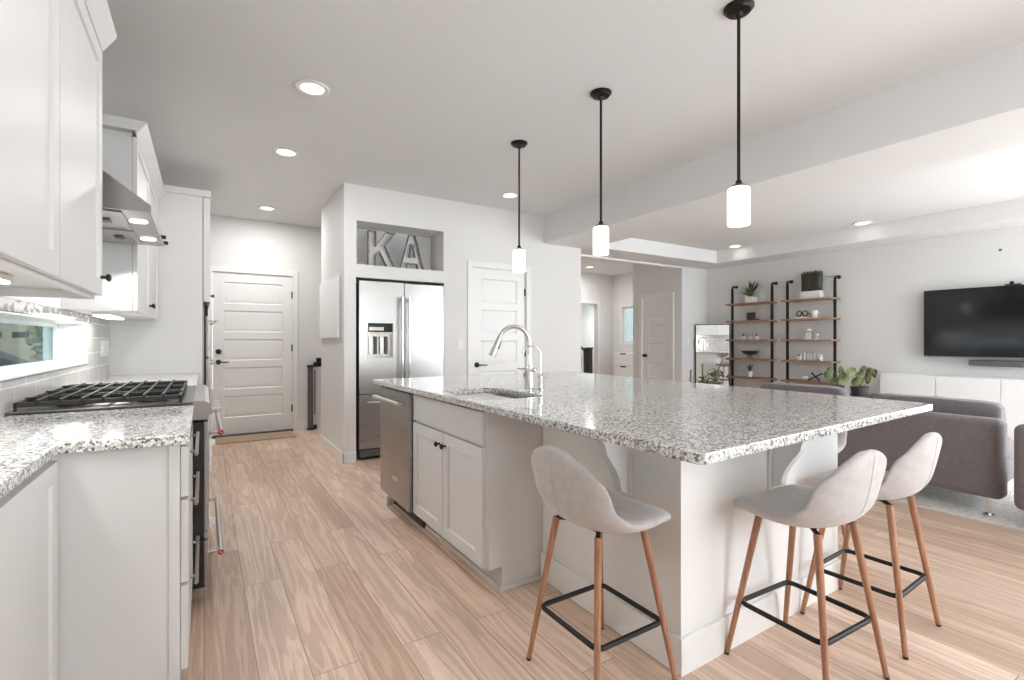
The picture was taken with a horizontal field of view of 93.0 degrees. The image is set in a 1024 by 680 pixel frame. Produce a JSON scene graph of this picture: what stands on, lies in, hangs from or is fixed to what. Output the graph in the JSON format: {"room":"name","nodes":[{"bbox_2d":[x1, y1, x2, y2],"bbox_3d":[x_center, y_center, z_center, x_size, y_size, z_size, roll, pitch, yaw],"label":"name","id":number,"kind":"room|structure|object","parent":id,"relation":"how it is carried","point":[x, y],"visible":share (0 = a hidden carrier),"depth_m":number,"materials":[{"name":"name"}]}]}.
{"room":"kitchen","nodes":[
{"label":"kitchen","id":0,"kind":"room"},
{"bbox_2d":[3,296,60,415],"bbox_3d":[-2.106,-0.166,1.903,0.200,2.740,8.870,0,0,-32],"label":"wall","id":1,"kind":"structure","parent":0,"point":[53,302],"depth_m":2.37,"materials":[{"name":"white paint"}]},
{"bbox_2d":[0,310,87,381],"bbox_3d":[-2.360,0.022,2.317,0.214,0.273,1.950,0,0,-32],"label":"window","id":2,"kind":"structure","parent":1,"relation":"in","point":[30,344],"depth_m":2.71,"materials":[{"name":"white glass"}]},
{"bbox_2d":[0,296,90,323],"bbox_3d":[-2.308,-0.138,2.420,0.012,0.055,2.060,0,0,-32],"label":"trim","id":3,"kind":"structure","parent":1,"relation":"attached to","point":[8,304],"depth_m":2.27,"materials":[{"name":"tile"}]},
{"bbox_2d":[0,296,109,416],"bbox_3d":[-1.784,0.061,1.591,0.010,0.458,5.598,0,0,-32],"label":"backsplash","id":4,"kind":"structure","parent":1,"relation":"attached to","point":[98,367],"depth_m":2.78,"materials":[{"name":"tile"}]},
{"bbox_2d":[0,0,116,298],"bbox_3d":[-1.078,-0.673,0.816,0.372,1.034,2.332,0,0,-32],"label":"upper cabinet","id":5,"kind":"object","parent":1,"relation":"attached to","point":[51,51],"visible":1,"depth_m":1.27,"materials":[{"name":"white paint"}]},
{"bbox_2d":[0,272,12,283],"bbox_3d":[-1.313,-0.174,1.110,0.090,0.025,0.680,0,0,-32],"label":"light","id":6,"kind":"object","parent":5,"relation":"attached to","point":[4,278],"visible":1,"depth_m":1.37,"materials":[{"name":"white plastic"}]},
{"bbox_2d":[0,280,9,283],"bbox_3d":[-1.313,-0.165,1.110,0.080,0.005,0.660,0,0,-32],"label":"diffuser","id":7,"kind":"object","parent":6,"relation":"attached to","point":[1,281],"depth_m":1.38,"materials":[{"name":"white"}]},
{"bbox_2d":[101,340,108,356],"bbox_3d":[-3.131,0.063,3.733,0.008,0.118,0.313,0,0,-32],"label":"wall outlet","id":8,"kind":"object","parent":1,"relation":"attached to","point":[104,344],"visible":1,"depth_m":3.71,"materials":[{"name":"white plastic"}]},
{"bbox_2d":[61,113,164,319],"bbox_3d":[-2.697,-0.716,3.379,0.379,1.096,1.575,0,0,-32],"label":"upper cabinet","id":9,"kind":"object","parent":1,"relation":"attached to","point":[128,153],"visible":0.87,"depth_m":2.81,"materials":[{"name":"white paint"}]},
{"bbox_2d":[92,312,124,319],"bbox_3d":[-2.603,-0.154,3.145,0.090,0.025,0.600,0,0,-32],"label":"light","id":10,"kind":"object","parent":9,"relation":"attached to","point":[107,315],"visible":1,"depth_m":2.94,"materials":[{"name":"white plastic"}]},
{"bbox_2d":[93,315,123,319],"bbox_3d":[-2.603,-0.145,3.145,0.080,0.005,0.580,0,0,-32],"label":"diffuser","id":11,"kind":"object","parent":10,"relation":"attached to","point":[111,317],"depth_m":3.07,"materials":[{"name":"white plastic"}]},
{"bbox_2d":[102,170,167,246],"bbox_3d":[-2.000,-1.039,2.373,0.483,0.992,0.912,0,0,-32],"label":"range hood","id":12,"kind":"object","parent":1,"relation":"attached to","point":[127,218],"visible":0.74,"depth_m":2.20,"materials":[{"name":"silver metal"}]},
{"bbox_2d":[129,220,147,223],"bbox_3d":[-1.737,-0.550,2.261,0.070,0.004,0.070,0,0,-32],"label":"lamp","id":13,"kind":"object","parent":12,"relation":"attached to","point":[131,221],"depth_m":2.25,"materials":[{"name":"white"}]},
{"bbox_2d":[140,238,155,240],"bbox_3d":[-1.989,-0.550,2.658,0.070,0.004,0.070,0,0,-32],"label":"lamp","id":14,"kind":"object","parent":12,"relation":"attached to","point":[147,239],"depth_m":2.65,"materials":[{"name":"white"}]},
{"bbox_2d":[203,215,320,422],"bbox_3d":[-2.396,-0.166,6.864,5.020,2.740,0.120,0,0,-32],"label":"wall","id":15,"kind":"structure","parent":0,"point":[234,242],"depth_m":6.47,"materials":[{"name":"white paint"}]},
{"bbox_2d":[208,266,297,438],"bbox_3d":[-3.315,0.146,6.240,1.042,2.116,0.170,0,0,-32],"label":"door","id":16,"kind":"structure","parent":15,"relation":"in","point":[255,314],"depth_m":6.23,"materials":[{"name":"white paint"}]},
{"bbox_2d":[298,421,320,429],"bbox_3d":[-1.658,1.154,7.252,2.838,0.100,0.014,0,0,-32],"label":"baseboard","id":17,"kind":"structure","parent":15,"relation":"attached to","point":[301,425],"depth_m":6.54,"materials":[{"name":"white paint"}]},
{"bbox_2d":[314,358,320,366],"bbox_3d":[-2.634,0.304,6.593,0.112,0.120,0.081,0,0,-32],"label":"lever latch","id":18,"kind":"object","parent":15,"relation":"attached to","point":[318,360],"visible":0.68,"depth_m":6.62,"materials":[{"name":"black metal"}]},
{"bbox_2d":[321,183,580,452],"bbox_3d":[-1.336,-0.166,7.073,3.005,2.740,3.620,0,0,-32],"label":"wall","id":19,"kind":"structure","parent":0,"point":[449,234],"depth_m":5.38,"materials":[{"name":"white paint"}]},
{"bbox_2d":[320,275,339,337],"bbox_3d":[-1.970,-0.336,5.239,0.028,0.627,0.900,0,0,-32],"label":"board","id":20,"kind":"object","parent":19,"relation":"attached to","point":[329,289],"visible":1,"depth_m":5.13,"materials":[{"name":"white"}]},
{"bbox_2d":[320,435,355,463],"bbox_3d":[-0.661,1.154,5.995,3.019,0.100,1.104,0,0,-32],"label":"baseboard","id":21,"kind":"structure","parent":19,"relation":"attached to","point":[345,458],"depth_m":4.88,"materials":[{"name":"white paint"}]},
{"bbox_2d":[367,230,395,266],"bbox_3d":[-1.361,-0.939,5.087,0.294,0.386,0.050,0,0,-32],"label":"letter","id":22,"kind":"object","parent":19,"relation":"in","point":[373,248],"visible":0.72,"depth_m":5.07,"materials":[{"name":"grey metal"}]},
{"bbox_2d":[400,235,423,269],"bbox_3d":[-1.083,-0.939,5.263,0.275,0.385,0.050,0,0,-32],"label":"letter","id":23,"kind":"object","parent":19,"relation":"in","point":[411,244],"visible":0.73,"depth_m":5.26,"materials":[{"name":"grey metal"}]},
{"bbox_2d":[457,339,462,349],"bbox_3d":[-0.576,0.049,5.406,0.075,0.120,0.010,0,0,-32],"label":"light switch","id":24,"kind":"object","parent":19,"relation":"attached to","point":[459,341],"visible":1,"depth_m":5.40,"materials":[{"name":"white plastic"}]},
{"bbox_2d":[467,260,530,374],"bbox_3d":[-0.157,0.156,5.722,0.862,2.096,0.146,0,0,-32],"label":"door","id":25,"kind":"structure","parent":19,"relation":"in","point":[497,299],"depth_m":5.68,"materials":[{"name":"white paint"}]},
{"bbox_2d":[102,0,1023,227],"bbox_3d":[-0.279,-1.586,3.061,4.605,0.100,8.870,0,0,-32],"label":"ceiling","id":26,"kind":"structure","parent":0,"point":[429,98],"depth_m":2.84,"materials":[{"name":"white paint"}]},
{"bbox_2d":[257,206,275,210],"bbox_3d":[-2.850,-1.530,5.652,0.200,0.010,0.200,0,0,-32],"label":"recessed light","id":27,"kind":"object","parent":26,"relation":"in","point":[266,208],"visible":1,"depth_m":5.65,"materials":[{"name":"white plastic"}]},
{"bbox_2d":[272,147,298,156],"bbox_3d":[-1.845,-1.530,3.969,0.200,0.010,0.200,0,0,-32],"label":"recessed light","id":28,"kind":"object","parent":26,"relation":"in","point":[282,151],"visible":1,"depth_m":3.96,"materials":[{"name":"white plastic"}]},
{"bbox_2d":[277,150,294,155],"bbox_3d":[-1.845,-1.532,3.969,0.134,0.005,0.134,0,0,-4],"label":"diffuser","id":29,"kind":"object","parent":28,"relation":"attached to","point":[279,152],"depth_m":3.96,"materials":[{"name":"white plastic"}]},
{"bbox_2d":[294,79,329,96],"bbox_3d":[-1.216,-1.530,2.959,0.200,0.010,0.200,0,0,-32],"label":"recessed light","id":30,"kind":"object","parent":26,"relation":"in","point":[314,88],"visible":1,"depth_m":2.95,"materials":[{"name":"white plastic"}]},
{"bbox_2d":[300,83,323,93],"bbox_3d":[-1.216,-1.532,2.959,0.134,0.005,0.134,0,0,30],"label":"diffuser","id":31,"kind":"object","parent":30,"relation":"attached to","point":[305,88],"depth_m":2.95,"materials":[{"name":"white plastic"}]},
{"bbox_2d":[501,192,517,198],"bbox_3d":[-0.021,-1.530,5.148,0.200,0.010,0.200,0,0,-32],"label":"recessed light","id":32,"kind":"object","parent":26,"relation":"in","point":[510,195],"visible":0.96,"depth_m":5.14,"materials":[{"name":"white plastic"}]},
{"bbox_2d":[504,194,515,196],"bbox_3d":[-0.021,-1.532,5.148,0.134,0.005,0.134,0,0,30],"label":"diffuser","id":33,"kind":"object","parent":32,"relation":"attached to","point":[505,195],"depth_m":5.14,"materials":[{"name":"white plastic"}]},
{"bbox_2d":[511,140,527,272],"bbox_3d":[0.056,-1.032,3.788,0.132,1.005,0.132,0,0,-32],"label":"pendant light","id":34,"kind":"object","parent":26,"relation":"hanging from","point":[518,253],"visible":1,"depth_m":3.76,"materials":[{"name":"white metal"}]},
{"bbox_2d":[590,87,611,255],"bbox_3d":[0.552,-1.032,3.020,0.132,1.005,0.132,0,0,-32],"label":"pendant light","id":35,"kind":"object","parent":26,"relation":"hanging from","point":[600,231],"visible":1,"depth_m":2.99,"materials":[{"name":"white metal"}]},
{"bbox_2d":[723,0,754,227],"bbox_3d":[1.046,-1.032,2.244,0.132,1.005,0.132,0,0,-32],"label":"pendant light","id":36,"kind":"object","parent":26,"relation":"hanging from","point":[738,195],"visible":1,"depth_m":2.22,"materials":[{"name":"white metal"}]},
{"bbox_2d":[581,273,612,374],"bbox_3d":[0.864,-0.146,11.676,5.640,2.900,1.800,0,0,-32],"label":"wall","id":37,"kind":"structure","parent":0,"point":[594,287],"depth_m":11.46,"materials":[{"name":"white paint"}]},
{"bbox_2d":[581,300,599,373],"bbox_3d":[1.620,0.149,11.080,1.040,2.110,0.016,0,0,-32],"label":"door frame","id":38,"kind":"structure","parent":37,"relation":"in","point":[582,301],"depth_m":11.32,"materials":[{"name":"white paint"}]},
{"bbox_2d":[180,414,1023,679],"bbox_3d":[1.398,1.264,6.154,10.750,0.120,12.300,0,0,-32],"label":"floor","id":39,"kind":"structure","parent":0,"point":[316,577],"depth_m":2.17,"materials":[{"name":"brown wood"}]},
{"bbox_2d":[0,461,57,679],"bbox_3d":[-0.870,0.764,0.431,0.309,0.880,2.060,0,0,-32],"label":"base cabinet","id":40,"kind":"object","parent":39,"relation":"on","point":[29,511],"visible":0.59,"depth_m":1.19,"materials":[{"name":"white paint"}]},
{"bbox_2d":[0,405,193,498],"bbox_3d":[-0.911,0.306,0.789,0.624,0.032,2.908,0,0,-32],"label":"countertop","id":41,"kind":"structure","parent":40,"relation":"on","point":[27,442],"depth_m":1.51,"materials":[{"name":"stone"}]},
{"bbox_2d":[4,379,223,590],"bbox_3d":[-1.892,0.720,2.456,0.724,0.968,0.950,0,0,-32],"label":"gas range","id":42,"kind":"object","parent":39,"relation":"on","point":[127,395],"visible":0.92,"depth_m":2.21,"materials":[{"name":"black metal"}]},
{"bbox_2d":[5,385,195,414],"bbox_3d":[-1.943,0.283,2.424,0.605,0.008,0.950,0,0,-32],"label":"cooktop","id":43,"kind":"object","parent":42,"relation":"in","point":[189,395],"depth_m":2.07,"materials":[{"name":"grey metal"}]},
{"bbox_2d":[209,438,214,471],"bbox_3d":[-1.388,0.529,2.247,0.024,0.150,0.042,0,0,-32],"label":"child safety latch","id":44,"kind":"object","parent":42,"relation":"attached to","point":[211,441],"visible":0.95,"depth_m":2.23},
{"bbox_2d":[209,516,214,526],"bbox_3d":[-1.388,0.839,2.247,0.024,0.040,0.042,0,0,-32],"label":"child safety latch","id":45,"kind":"object","parent":42,"relation":"attached to","point":[211,519],"visible":0.98,"depth_m":2.23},
{"bbox_2d":[48,425,199,679],"bbox_3d":[-1.479,0.764,1.704,0.643,0.880,0.748,0,0,-32],"label":"base cabinet","id":46,"kind":"object","parent":39,"relation":"on","point":[125,516],"visible":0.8,"depth_m":1.47,"materials":[{"name":"white paint"}]},
{"bbox_2d":[110,185,213,437],"bbox_3d":[-3.229,-0.061,4.552,0.736,2.530,0.972,0,0,-32],"label":"tall cabinet","id":47,"kind":"object","parent":39,"relation":"on","point":[172,343],"visible":0.53,"depth_m":4.20,"materials":[{"name":"white paint"}]},
{"bbox_2d":[204,303,216,388],"bbox_3d":[-2.946,0.099,4.739,0.096,0.860,0.900,0,0,-32],"label":"wall oven","id":48,"kind":"object","parent":47,"relation":"on","point":[207,322],"visible":0.83,"depth_m":4.35,"materials":[{"name":"silver"}]},
{"bbox_2d":[216,431,296,444],"bbox_3d":[-3.146,1.196,5.983,0.850,0.014,0.435,0,0,-32],"label":"door mat","id":49,"kind":"object","parent":39,"relation":"on","point":[284,434],"visible":1,"depth_m":5.94,"materials":[{"name":"fabric"}]},
{"bbox_2d":[307,362,316,429],"bbox_3d":[-2.687,0.754,6.533,0.125,0.900,0.083,0,0,-32],"label":"baby gate","id":50,"kind":"object","parent":39,"relation":"on","point":[311,426],"visible":1,"depth_m":6.50,"materials":[{"name":"grey metal"}]},
{"bbox_2d":[372,386,425,527],"bbox_3d":[-0.684,0.766,3.389,0.424,0.876,0.593,0,0,-32],"label":"dishwasher","id":51,"kind":"object","parent":39,"relation":"on","point":[396,406],"visible":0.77,"depth_m":3.24,"materials":[{"name":"grey metal"}]},
{"bbox_2d":[356,280,443,458],"bbox_3d":[-1.304,0.306,5.333,0.911,1.795,0.794,0,0,-32],"label":"refrigerator","id":52,"kind":"object","parent":39,"relation":"on","point":[400,326],"visible":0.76,"depth_m":4.98,"materials":[{"name":"grey metal"}]},
{"bbox_2d":[413,393,541,591],"bbox_3d":[-0.246,0.763,2.752,0.368,0.881,0.938,0,0,-32],"label":"base cabinet","id":53,"kind":"object","parent":39,"relation":"on","point":[475,490],"visible":0.87,"depth_m":2.42,"materials":[{"name":"white paint"}]},
{"bbox_2d":[581,346,592,373],"bbox_3d":[1.531,0.515,11.708,0.989,1.379,0.170,0,0,-32],"label":"stair railing","id":54,"kind":"object","parent":39,"relation":"on","point":[587,350],"visible":0.26,"depth_m":11.85,"materials":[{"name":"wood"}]},
{"bbox_2d":[526,446,677,679],"bbox_3d":[0.304,0.786,1.761,0.425,0.840,0.440,0,0,-32],"label":"bar stool","id":55,"kind":"object","parent":39,"relation":"on","point":[567,488],"visible":1,"depth_m":1.64,"materials":[{"name":"fabric"}]},
{"bbox_2d":[615,352,632,376],"bbox_3d":[2.713,0.747,10.895,0.220,0.915,0.940,0,0,-32],"label":"cabinet","id":56,"kind":"object","parent":39,"relation":"on","point":[623,361],"visible":0.3,"depth_m":10.99,"materials":[{"name":"white paint"}]},
{"bbox_2d":[541,426,840,676],"bbox_3d":[0.564,0.763,3.028,1.486,0.881,2.687,0,0,-23],"label":"kitchen island","id":57,"kind":"object","parent":39,"relation":"on","point":[699,554],"visible":0.33,"depth_m":1.93,"materials":[{"name":"white paint"}]},
{"bbox_2d":[373,371,932,464],"bbox_3d":[0.474,0.306,2.885,1.790,0.032,2.795,0,0,-32],"label":"island countertop","id":58,"kind":"structure","parent":57,"relation":"on","point":[691,422],"depth_m":2.01,"materials":[{"name":"stone"}]},
{"bbox_2d":[488,393,522,398],"bbox_3d":[-0.117,0.419,2.660,0.420,0.190,0.620,0,0,-32],"label":"sink","id":59,"kind":"object","parent":58,"relation":"in","point":[499,394],"visible":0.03,"depth_m":2.89,"materials":[{"name":"silver metal"}]},
{"bbox_2d":[489,324,536,389],"bbox_3d":[0.004,0.100,2.825,0.281,0.380,0.078,0,0,-5],"label":"kitchen faucet","id":60,"kind":"object","parent":58,"relation":"on","point":[529,369],"visible":0.99,"depth_m":2.82,"materials":[{"name":"silver metal"}]},
{"bbox_2d":[522,345,547,389],"bbox_3d":[0.131,0.158,2.807,0.150,0.262,0.040,0,0,-4],"label":"filter faucet","id":61,"kind":"object","parent":58,"relation":"on","point":[540,376],"visible":1,"depth_m":2.80,"materials":[{"name":"silver metal"}]},
{"bbox_2d":[695,324,729,385],"bbox_3d":[3.271,0.474,7.929,0.524,1.460,0.030,0,0,26],"label":"mirror","id":62,"kind":"object","parent":39,"relation":"on","point":[712,349],"visible":0.57,"depth_m":7.92,"materials":[{"name":"black mirror"}]},
{"bbox_2d":[726,282,777,385],"bbox_3d":[3.667,0.166,7.462,0.255,2.075,0.692,0,0,-32],"label":"ladder shelf","id":63,"kind":"object","parent":39,"relation":"on","point":[771,302],"visible":0.91,"depth_m":7.35,"materials":[{"name":"black metal"}]},
{"bbox_2d":[738,281,758,302],"bbox_3d":[3.635,-0.744,7.476,0.342,0.351,0.255,0,0,37],"label":"potted plant","id":64,"kind":"object","parent":63,"relation":"on","point":[751,290],"visible":0.99,"depth_m":7.42,"materials":[{"name":"green plant"}]},
{"bbox_2d":[741,351,758,358],"bbox_3d":[3.659,0.227,7.471,0.270,0.118,0.270,0,0,-32],"label":"pedestal bowl","id":65,"kind":"object","parent":63,"relation":"on","point":[749,353],"visible":1,"depth_m":7.41,"materials":[{"name":"brown wood"}]},
{"bbox_2d":[746,363,753,376],"bbox_3d":[3.661,0.457,7.470,0.096,0.223,0.123,0,0,-20],"label":"potted plant","id":66,"kind":"object","parent":63,"relation":"on","point":[749,373],"visible":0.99,"depth_m":7.45,"materials":[{"name":"green plant"}]},
{"bbox_2d":[747,312,754,319],"bbox_3d":[3.668,-0.361,7.457,0.041,0.124,0.120,0,0,-32],"label":"picture frame","id":67,"kind":"object","parent":63,"relation":"on","point":[750,315],"visible":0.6,"depth_m":7.43,"materials":[{"name":"black"}]},
{"bbox_2d":[747,313,752,318],"bbox_3d":[3.651,-0.361,7.446,0.001,0.090,0.090,0,0,-32],"label":"picture","id":68,"kind":"object","parent":67,"relation":"attached to","point":[749,315],"depth_m":7.45,"materials":[{"name":"brown wood"}]},
{"bbox_2d":[724,449,889,679],"bbox_3d":[1.087,0.786,1.780,0.440,0.840,0.425,0,0,-29],"label":"bar stool","id":69,"kind":"object","parent":39,"relation":"on","point":[844,496],"visible":1,"depth_m":1.65,"materials":[{"name":"white fabric"}]},
{"bbox_2d":[781,275,840,384],"bbox_3d":[4.126,0.166,6.738,0.255,2.075,0.677,0,0,-32],"label":"ladder shelf","id":70,"kind":"object","parent":39,"relation":"on","point":[834,298],"visible":0.89,"depth_m":6.60,"materials":[{"name":"black metal"}]},
{"bbox_2d":[802,376,809,380],"bbox_3d":[4.100,0.533,6.776,0.092,0.070,0.092,0,0,-32],"label":"bowl","id":71,"kind":"object","parent":70,"relation":"on","point":[805,378],"visible":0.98,"depth_m":6.75,"materials":[{"name":"white ceramic"}]},
{"bbox_2d":[804,328,812,338],"bbox_3d":[4.117,-0.088,6.748,0.104,0.160,0.104,0,0,-32],"label":"glass jar","id":72,"kind":"object","parent":70,"relation":"on","point":[808,334],"visible":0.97,"depth_m":6.71,"materials":[{"name":"white"}]},
{"bbox_2d":[801,352,818,360],"bbox_3d":[4.125,0.229,6.736,0.108,0.113,0.186,0,0,-32],"label":"wire rack","id":73,"kind":"object","parent":70,"relation":"on","point":[801,352],"visible":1,"depth_m":6.71,"materials":[{"name":"silver metal"}]},
{"bbox_2d":[800,270,823,298],"bbox_3d":[4.143,-0.763,6.711,0.136,0.389,0.271,0,0,-32],"label":"grass planter","id":74,"kind":"object","parent":70,"relation":"on","point":[811,283],"visible":1,"depth_m":6.66,"materials":[{"name":"white ceramic"}]},
{"bbox_2d":[810,310,819,317],"bbox_3d":[4.158,-0.351,6.675,0.092,0.105,0.110,0,0,2],"label":"mug","id":75,"kind":"object","parent":70,"relation":"on","point":[814,314],"visible":0.86,"depth_m":6.64,"materials":[{"name":"white ceramic"}]},
{"bbox_2d":[808,372,822,380],"bbox_3d":[4.166,0.502,6.671,0.176,0.115,0.154,0,0,-32],"label":"ornament","id":76,"kind":"object","parent":70,"relation":"on","point":[811,372],"visible":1,"depth_m":6.65,"materials":[{"name":"black metal"}]},
{"bbox_3d":[4.070,-0.312,6.813,0.130,0.028,0.152,0,0,-32],"label":"book","id":77,"kind":"object","parent":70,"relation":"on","visible":0},
{"bbox_2d":[796,310,810,316],"bbox_3d":[4.082,-0.369,6.818,0.071,0.085,0.187,0,0,-32],"label":"ornament","id":78,"kind":"object","parent":77,"relation":"on","point":[804,310],"visible":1,"depth_m":6.79,"materials":[{"name":"black plastic"}]},
{"bbox_2d":[838,431,848,548],"bbox_3d":[1.683,0.786,2.854,0.425,0.840,0.440,0,0,-32],"label":"bar stool","id":79,"kind":"object","parent":39,"relation":"on","point":[842,436],"visible":0.02,"depth_m":2.74,"materials":[{"name":"fabric"}]},
{"bbox_2d":[850,393,869,397],"bbox_3d":[4.114,0.932,5.875,0.440,0.547,0.440,0,0,-32],"label":"plant stand","id":80,"kind":"object","parent":39,"relation":"on","point":[868,396],"visible":0.15,"depth_m":5.68,"materials":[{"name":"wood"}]},
{"bbox_2d":[824,366,844,387],"bbox_3d":[3.974,0.489,5.987,0.133,0.338,0.236,0,0,-45],"label":"potted plant","id":81,"kind":"object","parent":80,"relation":"on","point":[835,381],"visible":0.77,"depth_m":6.00,"materials":[{"name":"green plant"}]},
{"bbox_2d":[839,365,877,395],"bbox_3d":[4.140,0.480,5.805,0.231,0.357,0.343,0,0,-32],"label":"potted plant","id":82,"kind":"object","parent":80,"relation":"on","point":[859,390],"visible":1,"depth_m":5.78,"materials":[{"name":"green plant"}]},
{"bbox_2d":[800,432,941,659],"bbox_3d":[1.547,0.786,2.077,0.440,0.840,0.425,0,0,-34],"label":"bar stool","id":83,"kind":"object","parent":39,"relation":"on","point":[909,474],"visible":0.75,"depth_m":1.91,"materials":[{"name":"white fabric"}]},
{"bbox_2d":[880,372,1023,438],"bbox_3d":[5.119,0.802,5.022,0.384,0.803,2.100,0,0,-32],"label":"media console","id":84,"kind":"object","parent":39,"relation":"on","point":[1009,392],"visible":0.44,"depth_m":5.15,"materials":[{"name":"white wood"}]},
{"bbox_2d":[890,479,1023,531],"bbox_3d":[4.041,1.198,3.567,1.955,0.012,4.960,0,0,-32],"label":"area rug","id":85,"kind":"object","parent":39,"relation":"on","point":[969,506],"visible":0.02,"depth_m":3.50,"materials":[{"name":"white fabric"}]},
{"bbox_2d":[760,382,1013,516],"bbox_3d":[3.130,0.799,4.217,0.903,0.785,1.828,0,0,-32],"label":"sofa","id":86,"kind":"object","parent":85,"relation":"on","point":[976,457],"visible":0.56,"depth_m":3.45,"materials":[{"name":"fabric"}]},
{"bbox_2d":[760,382,849,395],"bbox_3d":[2.681,0.589,4.484,0.181,0.366,0.748,0,0,-32],"label":"cushion","id":87,"kind":"object","parent":86,"relation":"on","point":[832,390],"depth_m":4.38,"materials":[{"name":"fabric"}]},
{"bbox_2d":[869,393,1005,421],"bbox_3d":[3.186,0.600,3.690,0.179,0.343,0.795,0,0,-32],"label":"cushion","id":88,"kind":"object","parent":86,"relation":"on","point":[971,407],"depth_m":3.51,"materials":[{"name":"fabric"}]},
{"bbox_2d":[1007,437,1013,458],"bbox_3d":[3.430,0.828,3.928,0.705,0.152,0.806,0,0,-32],"label":"seat cushion","id":89,"kind":"object","parent":86,"relation":"on","point":[1010,442],"depth_m":3.67,"materials":[{"name":"fabric"}]},
{"bbox_2d":[1014,424,1023,509],"bbox_3d":[4.000,0.860,2.564,0.902,0.662,1.750,0,0,-32],"label":"sofa","id":90,"kind":"object","parent":85,"relation":"on","point":[1019,430],"visible":1,"depth_m":3.04,"materials":[{"name":"fabric"}]},
{"bbox_3d":[-2.617,0.764,3.475,0.617,0.880,1.523,0,0,-32],"label":"base cabinet","id":91,"kind":"object","parent":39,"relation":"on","visible":0},
{"bbox_2d":[88,373,198,385],"bbox_3d":[-2.613,0.306,3.474,0.624,0.032,1.530,0,0,-32],"label":"countertop","id":92,"kind":"structure","parent":91,"relation":"on","point":[192,379],"depth_m":3.66,"materials":[{"name":"stone"}]},
{"bbox_3d":[2.778,0.985,7.124,0.380,0.442,0.380,0,0,-32],"label":"plant stand","id":93,"kind":"object","parent":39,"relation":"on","visible":0},
{"bbox_2d":[696,375,718,384],"bbox_3d":[2.838,0.635,7.079,0.332,0.258,0.324,0,0,-32],"label":"potted plant","id":94,"kind":"object","parent":93,"relation":"on","point":[708,381],"visible":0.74,"depth_m":7.05,"materials":[{"name":"green plant"}]},
{"bbox_2d":[581,258,632,275],"bbox_3d":[1.510,-1.586,9.256,4.440,0.100,3.380,0,0,-32],"label":"ceiling","id":95,"kind":"structure","parent":0,"point":[600,267],"depth_m":10.30,"materials":[{"name":"white paint"}]},
{"bbox_2d":[613,273,632,375],"bbox_3d":[3.079,-0.166,10.694,0.150,2.740,2.230,0,0,-32],"label":"wall","id":96,"kind":"structure","parent":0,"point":[623,283],"depth_m":11.42,"materials":[{"name":"white paint"}]},
{"bbox_2d":[620,304,632,344],"bbox_3d":[2.810,-0.351,11.057,0.116,0.950,0.890,0,0,-32],"label":"window","id":97,"kind":"structure","parent":96,"relation":"attached to","point":[627,309],"depth_m":11.31,"materials":[{"name":"glass"}]},
{"bbox_2d":[633,264,706,382],"bbox_3d":[3.189,-0.166,8.811,1.680,2.740,1.070,0,0,-32],"label":"wall","id":98,"kind":"structure","parent":0,"point":[688,285],"depth_m":8.07,"materials":[{"name":"white paint"}]},
{"bbox_2d":[639,292,673,380],"bbox_3d":[2.502,0.203,8.376,0.166,2.001,0.764,0,0,-32],"label":"door","id":99,"kind":"structure","parent":98,"relation":"in","point":[656,311],"depth_m":8.38,"materials":[{"name":"white paint"}]},
{"bbox_2d":[544,41,1023,269],"bbox_3d":[3.645,-1.402,4.453,3.815,0.468,7.020,0,0,-32],"label":"ceiling","id":100,"kind":"structure","parent":0,"point":[974,107],"depth_m":3.67,"materials":[{"name":"white paint"}]},
{"bbox_2d":[633,144,1023,250],"bbox_3d":[3.703,-1.416,4.418,2.575,0.060,5.940,0,0,-32],"label":"ceiling","id":101,"kind":"structure","parent":0,"point":[997,176],"depth_m":4.90,"materials":[{"name":"white paint"}]},
{"bbox_2d":[728,245,742,247],"bbox_3d":[3.287,-1.380,7.162,0.200,0.010,0.200,0,0,-32],"label":"recessed light","id":102,"kind":"object","parent":101,"relation":"in","point":[730,246],"visible":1,"depth_m":7.17,"materials":[{"name":"white plastic"}]},
{"bbox_2d":[852,221,872,225],"bbox_3d":[4.145,-1.380,5.752,0.200,0.010,0.200,0,0,-32],"label":"recessed light","id":103,"kind":"object","parent":101,"relation":"in","point":[861,222],"visible":1,"depth_m":5.75,"materials":[{"name":"white plastic"}]},
{"bbox_2d":[707,225,1023,394],"bbox_3d":[4.650,-0.166,6.291,0.150,2.740,4.950,0,0,-32],"label":"wall","id":104,"kind":"structure","parent":0,"point":[881,288],"depth_m":6.24,"materials":[{"name":"white paint"}]},
{"bbox_2d":[924,284,1023,358],"bbox_3d":[5.245,-0.189,5.102,0.116,0.769,1.443,0,0,-32],"label":"television","id":105,"kind":"object","parent":104,"relation":"attached to","point":[977,322],"visible":1,"depth_m":5.30,"materials":[{"name":"black plastic"}]},
{"bbox_2d":[1005,281,1021,284],"bbox_3d":[5.252,-0.597,5.093,0.055,0.046,0.120,0,0,-32],"label":"webcam","id":106,"kind":"object","parent":105,"relation":"on","point":[1010,282],"visible":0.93,"depth_m":5.08,"materials":[{"name":"black plastic"}]},
{"bbox_2d":[969,360,1023,366],"bbox_3d":[5.308,0.251,5.009,0.110,0.063,0.880,0,0,-32],"label":"soundbar","id":107,"kind":"object","parent":104,"relation":"attached to","point":[998,363],"visible":1,"depth_m":5.17,"materials":[{"name":"grey"}]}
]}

